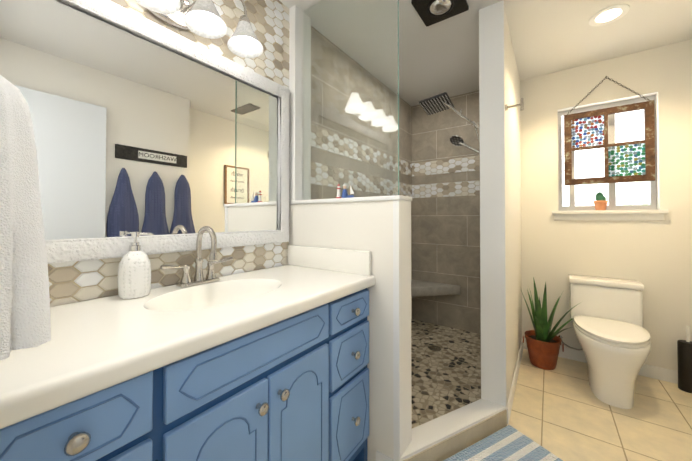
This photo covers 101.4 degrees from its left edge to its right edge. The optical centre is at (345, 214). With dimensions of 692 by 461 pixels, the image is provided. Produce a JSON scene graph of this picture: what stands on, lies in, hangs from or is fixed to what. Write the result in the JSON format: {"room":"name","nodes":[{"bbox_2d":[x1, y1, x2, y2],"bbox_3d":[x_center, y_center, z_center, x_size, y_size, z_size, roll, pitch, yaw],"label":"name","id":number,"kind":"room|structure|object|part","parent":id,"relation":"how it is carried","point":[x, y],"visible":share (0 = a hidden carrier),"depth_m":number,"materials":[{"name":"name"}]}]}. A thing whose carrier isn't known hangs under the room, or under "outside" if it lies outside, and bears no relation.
{"room":"bathroom","nodes":[
{"label":"bathroom","id":0,"kind":"room"},
{"bbox_2d":[289,0,397,460],"bbox_3d":[-0.026,-0.020,1.546,0.688,2.438,0.125,0,-1,36],"label":"wall","id":1,"kind":"structure","parent":0,"point":[357,225],"depth_m":1.39,"materials":[{"name":"white paint"}]},
{"bbox_2d":[0,0,289,263],"bbox_3d":[-0.675,-0.293,1.191,0.028,0.895,1.155,0,-1,36],"label":"mirror","id":2,"kind":"object","parent":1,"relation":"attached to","point":[171,141],"visible":1,"depth_m":1.06,"materials":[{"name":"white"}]},
{"bbox_3d":[-0.005,-0.662,1.538,0.629,1.156,0.009,0,-1,36],"label":"glass partition panel","id":3,"kind":"part","parent":1,"relation":"part of","materials":[{"name":"clear glass"}]},
{"bbox_2d":[289,195,411,203],"bbox_3d":[-0.011,-0.074,1.536,0.724,0.020,0.149,0,-1,36],"label":"trim","id":4,"kind":"structure","parent":1,"relation":"on","point":[379,198],"depth_m":1.41,"materials":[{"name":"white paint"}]},
{"bbox_2d":[336,184,353,197],"bbox_3d":[-0.005,-0.126,1.490,0.116,0.082,0.036,0,-1,36],"label":"figurines","id":5,"kind":"object","parent":4,"relation":"on","point":[345,194],"visible":0.9,"depth_m":1.48},
{"bbox_2d":[398,0,398,194],"bbox_3d":[0.251,-0.664,1.354,0.002,1.156,0.009,0,-1,36],"label":"glass partition edge","id":6,"kind":"object","parent":4,"relation":"on","point":[398,97],"visible":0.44,"depth_m":1.35,"materials":[{"name":"teal"}]},
{"bbox_2d":[376,450,393,460],"bbox_3d":[0.178,1.151,1.302,0.088,0.090,0.012,0,-1,36],"label":"baseboard","id":7,"kind":"structure","parent":1,"relation":"attached to","point":[380,456],"depth_m":1.30,"materials":[{"name":"white paint"}]},
{"bbox_2d":[393,200,411,460],"bbox_3d":[0.266,0.565,1.330,0.030,1.262,0.135,0,-1,36],"label":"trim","id":8,"kind":"structure","parent":1,"relation":"attached to","point":[402,408],"depth_m":1.29,"materials":[{"name":"white paint"}]},
{"bbox_2d":[400,399,506,460],"bbox_3d":[0.548,1.146,1.489,0.753,0.105,0.117,0,-1,-28],"label":"trim","id":9,"kind":"structure","parent":1,"relation":"attached to","point":[428,434],"depth_m":1.47,"materials":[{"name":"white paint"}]},
{"bbox_2d":[279,0,691,106],"bbox_3d":[0.649,-1.295,1.279,2.354,0.100,3.493,0,-1,36],"label":"ceiling","id":10,"kind":"structure","parent":0,"point":[547,37],"depth_m":1.97,"materials":[{"name":"white paint"}]},
{"bbox_2d":[411,0,468,25],"bbox_3d":[0.555,-1.218,1.664,0.260,0.042,0.260,0,-1,36],"label":"exhaust fan","id":11,"kind":"object","parent":10,"relation":"attached to","point":[459,7],"depth_m":1.67,"materials":[{"name":"black metal"}]},
{"bbox_3d":[0.555,-1.210,1.664,0.128,0.026,0.128,0,-1,36],"label":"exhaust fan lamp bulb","id":12,"kind":"part","parent":11,"relation":"part of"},
{"bbox_3d":[0.555,-1.221,1.664,0.156,0.006,0.156,0,-1,36],"label":"exhaust fan lamp ring","id":13,"kind":"part","parent":11,"relation":"part of","materials":[{"name":"metal"}]},
{"bbox_2d":[588,4,629,25],"bbox_3d":[1.630,-1.234,1.760,0.188,0.010,0.188,0,-1,36],"label":"recessed light","id":14,"kind":"object","parent":10,"relation":"in","point":[624,8],"depth_m":1.75,"materials":[{"name":"white paint"}]},
{"bbox_3d":[1.630,-1.235,1.760,0.118,0.001,0.118,0,-1,36],"label":"led disc recessed ceiling light","id":15,"kind":"part","parent":14,"relation":"part of","materials":[{"name":"white plastic"}]},
{"bbox_2d":[504,8,521,401],"bbox_3d":[1.207,-0.014,2.148,0.125,2.440,1.166,0,-1,36],"label":"wall","id":16,"kind":"structure","parent":0,"point":[513,218],"depth_m":1.98,"materials":[{"name":"white paint"}]},
{"bbox_2d":[479,0,506,409],"bbox_3d":[0.863,-0.020,1.668,0.131,2.440,0.015,0,-1,36],"label":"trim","id":17,"kind":"structure","parent":16,"relation":"attached to","point":[492,206],"depth_m":1.66,"materials":[{"name":"white paint"}]},
{"bbox_2d":[505,98,523,110],"bbox_3d":[0.985,-0.635,1.656,0.094,0.068,0.034,0,-1,36],"label":"robe hook","id":18,"kind":"object","parent":16,"relation":"attached to","point":[521,104],"visible":1,"depth_m":1.63,"materials":[{"name":"silver metal"}]},
{"bbox_2d":[412,39,691,370],"bbox_3d":[1.677,-0.009,2.592,2.234,2.440,0.136,0,-1,36],"label":"wall","id":19,"kind":"structure","parent":0,"point":[654,258],"depth_m":2.43,"materials":[{"name":"white paint"}]},
{"bbox_2d":[479,108,480,356],"bbox_3d":[1.151,-0.034,2.183,0.008,2.400,1.158,0,-1,36],"label":"wall tile","id":20,"kind":"structure","parent":19,"relation":"attached to","point":[480,284],"depth_m":1.71,"materials":[{"name":"grey tile"}]},
{"bbox_2d":[419,92,478,153],"bbox_3d":[0.890,-0.353,2.293,0.538,1.330,0.232,0,-1,36],"label":"shower head","id":21,"kind":"object","parent":20,"relation":"attached to","point":[439,102],"visible":0.83,"depth_m":2.31},
{"bbox_3d":[0.934,-0.788,2.267,0.426,0.408,0.020,0,-1,36],"label":"arm","id":22,"kind":"part","parent":21,"relation":"part of"},
{"bbox_3d":[0.982,-0.517,2.217,0.180,0.134,0.025,0,-1,36],"label":"hand handle","id":23,"kind":"part","parent":21,"relation":"part of","materials":[{"name":"silver metal"}]},
{"bbox_2d":[507,338,523,424],"bbox_3d":[1.263,1.160,2.094,0.012,0.090,1.166,0,-1,36],"label":"baseboard","id":24,"kind":"structure","parent":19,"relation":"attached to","point":[512,389],"depth_m":1.90,"materials":[{"name":"white paint"}]},
{"bbox_2d":[523,339,677,383],"bbox_3d":[2.024,1.162,2.257,1.057,0.090,0.012,0,-1,36],"label":"baseboard","id":25,"kind":"structure","parent":19,"relation":"attached to","point":[660,373],"depth_m":2.10,"materials":[{"name":"white paint"}]},
{"bbox_2d":[562,96,649,205],"bbox_3d":[2.111,-0.487,2.327,0.535,0.830,0.040,0,-1,36],"label":"window","id":26,"kind":"structure","parent":19,"relation":"in","point":[611,186],"depth_m":2.29,"materials":[{"name":"grey plastic"}]},
{"bbox_3d":[1.949,-0.468,2.443,0.035,0.795,0.040,0,-1,36],"label":"window frame","id":27,"kind":"part","parent":26,"relation":"part of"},
{"bbox_3d":[2.111,-0.885,2.331,0.535,0.035,0.040,0,-1,36],"label":"window frame","id":28,"kind":"part","parent":26,"relation":"part of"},
{"bbox_2d":[554,214,663,220],"bbox_3d":[2.053,0.022,2.248,0.645,0.050,0.016,0,-1,36],"label":"trim","id":29,"kind":"structure","parent":19,"relation":"attached to","point":[647,217],"depth_m":2.22,"materials":[{"name":"white paint"}]},
{"bbox_2d":[564,77,654,185],"bbox_3d":[2.052,-0.672,2.236,0.523,0.854,0.050,0,-1,36],"label":"decoration","id":30,"kind":"object","parent":19,"relation":"attached to","point":[647,150],"visible":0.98,"depth_m":2.20,"materials":[{"name":"brown wood"}]},
{"bbox_3d":[1.954,-0.961,2.303,0.256,0.256,0.026,0,-1,36],"label":"chain","id":31,"kind":"part","parent":30,"relation":"part of","materials":[{"name":"grey metal"}]},
{"bbox_3d":[2.045,-0.809,2.229,0.427,0.048,0.028,0,-1,36],"label":"rail","id":32,"kind":"part","parent":30,"relation":"part of","materials":[{"name":"brown wood"}]},
{"bbox_3d":[2.045,-0.269,2.222,0.427,0.048,0.028,0,-1,36],"label":"rail","id":33,"kind":"part","parent":30,"relation":"part of","materials":[{"name":"brown wood"}]},
{"bbox_3d":[2.149,-0.963,2.163,0.243,0.256,0.026,0,-1,36],"label":"chain","id":34,"kind":"part","parent":30,"relation":"part of","materials":[{"name":"grey metal"}]},
{"bbox_2d":[552,209,667,213],"bbox_3d":[2.065,-0.018,2.265,0.675,0.030,0.105,0,-1,36],"label":"window sill","id":35,"kind":"structure","parent":19,"relation":"on","point":[616,212],"depth_m":2.19,"materials":[{"name":"white paint"}]},
{"bbox_2d":[593,192,607,209],"bbox_3d":[2.052,-0.108,2.282,0.088,0.149,0.088,0,-1,36],"label":"cactus pot","id":36,"kind":"object","parent":35,"relation":"on","point":[600,202],"visible":1,"depth_m":2.27,"materials":[{"name":"brown ceramic"}]},
{"bbox_2d":[454,349,691,460],"bbox_3d":[0.649,1.245,1.248,2.354,0.100,3.493,0,-1,36],"label":"floor","id":37,"kind":"structure","parent":0,"point":[562,411],"depth_m":1.67,"materials":[{"name":"beige tile"}]},
{"bbox_2d":[0,226,374,460],"bbox_3d":[-0.447,0.618,1.013,0.590,1.148,1.212,0,-1,36],"label":"bathroom vanity","id":38,"kind":"object","parent":37,"relation":"on","point":[268,364],"visible":1,"depth_m":0.78,"materials":[{"name":"blue"}]},
{"bbox_3d":[-0.497,0.401,0.515,0.018,0.130,0.252,0,-1,36],"label":"drawer","id":39,"kind":"part","parent":38,"relation":"part of","materials":[{"name":"blue wood"}]},
{"bbox_3d":[-0.476,0.401,0.500,0.035,0.035,0.035,0,-1,36],"label":"drawer knob","id":40,"kind":"part","parent":38,"relation":"part of","materials":[{"name":"silver metal"}]},
{"bbox_3d":[-0.497,0.761,0.511,0.018,0.550,0.252,0,-1,36],"label":"door","id":41,"kind":"part","parent":38,"relation":"part of","materials":[{"name":"blue wood"}]},
{"bbox_2d":[118,232,153,298],"bbox_3d":[-0.740,0.174,1.001,0.095,0.225,0.104,0,-1,36],"label":"soap dispenser","id":42,"kind":"object","parent":38,"relation":"on","point":[134,274],"visible":1,"depth_m":0.97,"materials":[{"name":"white ceramic"}]},
{"bbox_2d":[0,265,366,392],"bbox_3d":[-0.462,0.351,1.027,0.553,0.127,1.212,0,-1,36],"label":"countertop","id":43,"kind":"structure","parent":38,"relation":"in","point":[86,334],"depth_m":0.79,"materials":[{"name":"white stone"}]},
{"bbox_2d":[160,226,232,287],"bbox_3d":[-0.573,0.167,1.152,0.153,0.242,0.294,0,-1,36],"label":"faucet","id":44,"kind":"object","parent":38,"relation":"on","point":[211,280],"depth_m":1.17,"materials":[{"name":"silver metal"}]},
{"bbox_3d":[-0.326,0.769,0.749,0.018,0.540,0.284,0,-1,36],"label":"door","id":45,"kind":"part","parent":38,"relation":"part of","materials":[{"name":"blue wood"}]},
{"bbox_3d":[-0.244,0.562,0.821,0.035,0.035,0.035,0,-1,36],"label":"door knob","id":46,"kind":"part","parent":38,"relation":"part of","materials":[{"name":"silver metal"}]},
{"bbox_3d":[-0.197,0.563,0.887,0.035,0.035,0.035,0,-1,36],"label":"door knob","id":47,"kind":"part","parent":38,"relation":"part of","materials":[{"name":"silver metal"}]},
{"bbox_3d":[-0.156,0.772,0.986,0.018,0.540,0.286,0,-1,36],"label":"door","id":48,"kind":"part","parent":38,"relation":"part of","materials":[{"name":"blue wood"}]},
{"bbox_3d":[0.021,0.887,1.232,0.018,0.315,0.286,0,-1,36],"label":"drawer","id":49,"kind":"part","parent":38,"relation":"part of","materials":[{"name":"blue wood"}]},
{"bbox_3d":[0.021,0.605,1.235,0.018,0.200,0.286,0,-1,36],"label":"drawer","id":50,"kind":"part","parent":38,"relation":"part of","materials":[{"name":"blue wood"}]},
{"bbox_3d":[0.021,0.418,1.237,0.018,0.123,0.286,0,-1,36],"label":"drawer","id":51,"kind":"part","parent":38,"relation":"part of","materials":[{"name":"blue wood"}]},
{"bbox_3d":[0.043,0.605,1.220,0.035,0.035,0.035,0,-1,36],"label":"drawer knob","id":52,"kind":"part","parent":38,"relation":"part of","materials":[{"name":"silver metal"}]},
{"bbox_3d":[0.043,0.885,1.216,0.035,0.035,0.035,0,-1,36],"label":"drawer knob","id":53,"kind":"part","parent":38,"relation":"part of","materials":[{"name":"silver metal"}]},
{"bbox_3d":[0.043,0.419,1.222,0.035,0.035,0.035,0,-1,36],"label":"drawer knob","id":54,"kind":"part","parent":38,"relation":"part of","materials":[{"name":"silver metal"}]},
{"bbox_3d":[0.062,1.147,1.369,0.080,0.100,0.030,0,-1,36],"label":"leg","id":55,"kind":"part","parent":38,"relation":"part of","materials":[{"name":"blue wood"}]},
{"bbox_2d":[411,319,480,427],"bbox_3d":[0.616,1.182,2.212,0.920,0.048,1.712,0,-1,36],"label":"pebble shower floor","id":56,"kind":"structure","parent":37,"relation":"on","point":[446,379],"depth_m":2.11,"materials":[{"name":"beige stone"}]},
{"bbox_3d":[0.772,1.163,2.458,0.104,0.003,0.104,0,-1,36],"label":"floor drain grate","id":57,"kind":"part","parent":56,"relation":"part of","materials":[{"name":"grey metal"}]},
{"bbox_2d":[443,425,562,460],"bbox_3d":[0.660,1.185,1.159,0.860,0.015,0.530,0,-1,-28],"label":"bath rug","id":58,"kind":"object","parent":37,"relation":"on","point":[508,443],"visible":0.98,"depth_m":1.42,"materials":[{"name":"blue fabric"}]},
{"bbox_2d":[521,277,579,369],"bbox_3d":[1.623,0.848,2.187,0.458,0.714,0.483,0,-1,36],"label":"potted plant","id":59,"kind":"object","parent":37,"relation":"on","point":[543,343],"visible":1,"depth_m":2.22,"materials":[{"name":"green plant"}]},
{"bbox_2d":[558,274,650,408],"bbox_3d":[1.802,0.843,1.996,0.482,0.722,0.676,0,-1,36],"label":"toilet","id":60,"kind":"object","parent":37,"relation":"on","point":[611,332],"visible":0.98,"depth_m":1.89,"materials":[{"name":"white ceramic"}]},
{"bbox_3d":[1.964,0.690,2.163,0.396,0.312,0.202,0,-1,36],"label":"tank","id":61,"kind":"part","parent":60,"relation":"part of","materials":[{"name":"white ceramic"}]},
{"bbox_3d":[1.963,0.512,2.164,0.412,0.040,0.214,0,-1,36],"label":"tank lid","id":62,"kind":"part","parent":60,"relation":"part of","materials":[{"name":"white ceramic"}]},
{"bbox_3d":[1.768,0.789,1.889,0.372,0.019,0.460,0,-1,36],"label":"seat","id":63,"kind":"part","parent":60,"relation":"part of","materials":[{"name":"white plastic"}]},
{"bbox_3d":[1.768,0.765,1.889,0.374,0.024,0.462,0,-1,36],"label":"lid","id":64,"kind":"part","parent":60,"relation":"part of","materials":[{"name":"white plastic"}]},
{"bbox_2d":[677,326,691,393],"bbox_3d":[2.337,0.981,1.934,0.096,0.442,0.075,0,-1,36],"label":"toilet brush","id":65,"kind":"object","parent":37,"relation":"on","point":[684,351],"visible":1,"depth_m":1.92,"materials":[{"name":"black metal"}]},
{"bbox_3d":[2.337,0.815,1.936,0.017,0.110,0.017,0,-1,36],"label":"brush handle","id":66,"kind":"part","parent":65,"relation":"part of","materials":[{"name":"white plastic"}]},
{"bbox_2d":[558,95,656,210],"bbox_3d":[2.111,-0.467,2.327,0.595,0.870,0.040,0,-1,36],"label":"window frame","id":67,"kind":"structure","parent":0,"point":[652,190],"depth_m":2.32,"materials":[{"name":"white paint"}]},
{"bbox_3d":[2.111,-0.467,2.326,0.555,0.830,0.004,0,-1,36],"label":"window glass pane","id":68,"kind":"part","parent":67,"relation":"part of","materials":[{"name":"clear glass"}]},
{"bbox_3d":[-0.694,-0.035,0.374,0.970,2.440,0.120,0,-1,36],"label":"wall","id":69,"kind":"structure","parent":0,"visible":0},
{"bbox_2d":[0,75,50,360],"bbox_3d":[-0.499,-0.088,0.387,0.346,0.485,0.126,0,-1,36],"label":"towel","id":70,"kind":"object","parent":69,"relation":"attached to","point":[24,304],"visible":1,"depth_m":0.34,"materials":[{"name":"white fabric"}]},
{"bbox_3d":[-0.258,-0.017,1.915,0.120,2.440,3.493,0,-1,36],"label":"vanity","id":71,"kind":"object","parent":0,"visible":0},
{"bbox_2d":[48,0,289,306],"bbox_3d":[-0.694,-0.476,1.203,0.006,1.540,1.219,0,-1,36],"label":"wall tiles","id":72,"kind":"structure","parent":71,"relation":"attached to","point":[74,282],"depth_m":1.35,"materials":[{"name":"beige tile"}]},
{"bbox_2d":[135,0,226,38],"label":"vanity light","id":73,"kind":"object","parent":72,"relation":"attached to","point":[202,18],"depth_m":1.15,"materials":[{"name":"white glass"}]},
{"bbox_3d":[-0.678,-0.827,1.006,0.157,0.121,0.158,0,-1,36],"label":"lamp shade","id":74,"kind":"part","parent":73,"relation":"part of","materials":[{"name":"white glass"}]},
{"bbox_3d":[-0.570,-0.825,1.156,0.157,0.121,0.158,0,-1,36],"label":"lamp shade","id":75,"kind":"part","parent":73,"relation":"part of","materials":[{"name":"white glass"}]},
{"bbox_3d":[-0.573,-0.811,1.158,0.066,0.066,0.065,0,-1,36],"label":"bulb","id":76,"kind":"part","parent":73,"relation":"part of","materials":[{"name":"white glass"}]},
{"bbox_3d":[-0.569,-0.928,1.245,0.112,0.192,0.238,0,-1,36],"label":"arm","id":77,"kind":"part","parent":73,"relation":"part of"},
{"bbox_2d":[227,0,263,57],"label":"vanity light","id":78,"kind":"object","parent":72,"relation":"attached to","point":[244,43],"depth_m":1.30,"materials":[{"name":"white glass"}]},
{"bbox_3d":[-0.462,-0.823,1.306,0.157,0.121,0.158,0,-1,36],"label":"lamp shade","id":79,"kind":"part","parent":78,"relation":"part of","materials":[{"name":"white glass"}]},
{"bbox_3d":[-0.465,-0.809,1.308,0.066,0.066,0.065,0,-1,36],"label":"bulb","id":80,"kind":"part","parent":78,"relation":"part of","materials":[{"name":"white glass"}]},
{"bbox_2d":[289,5,310,200],"bbox_3d":[-0.283,-0.660,1.739,0.055,1.158,0.135,0,-1,36],"label":"wall strip","id":81,"kind":"object","parent":71,"relation":"attached to","point":[298,80],"visible":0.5,"depth_m":1.70,"materials":[{"name":"white paint"}]},
{"bbox_2d":[311,26,411,318],"bbox_3d":[0.236,-0.030,2.494,0.008,2.400,1.720,0,-1,36],"label":"shower wall tile","id":82,"kind":"structure","parent":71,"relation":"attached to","point":[405,131],"depth_m":2.27,"materials":[{"name":"grey tile"}]},
{"bbox_2d":[311,161,411,196],"bbox_3d":[0.246,-0.265,2.495,0.006,0.150,1.712,0,-1,36],"label":"tile band","id":83,"kind":"object","parent":82,"relation":"attached to","point":[405,189],"visible":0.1,"depth_m":2.26,"materials":[{"name":"beige tile"}]},
{"bbox_2d":[311,124,411,176],"bbox_3d":[0.245,-0.510,2.498,0.006,0.150,1.712,0,-1,36],"label":"tile band","id":84,"kind":"object","parent":82,"relation":"attached to","point":[405,167],"visible":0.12,"depth_m":2.26,"materials":[{"name":"beige tile"}]},
{"bbox_2d":[411,279,459,296],"bbox_3d":[0.803,0.769,2.821,0.519,0.090,0.513,0,-1,36],"label":"bench","id":85,"kind":"object","parent":82,"relation":"attached to","point":[422,288],"visible":0.62,"depth_m":2.85,"materials":[{"name":"stone"}]},
{"label":"outside","id":86,"kind":"structure","parent":0,"visible":0},
{"bbox_2d":[562,109,649,205],"bbox_3d":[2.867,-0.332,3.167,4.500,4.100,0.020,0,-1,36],"label":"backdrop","id":87,"kind":"structure","parent":86,"point":[587,199],"depth_m":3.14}
]}

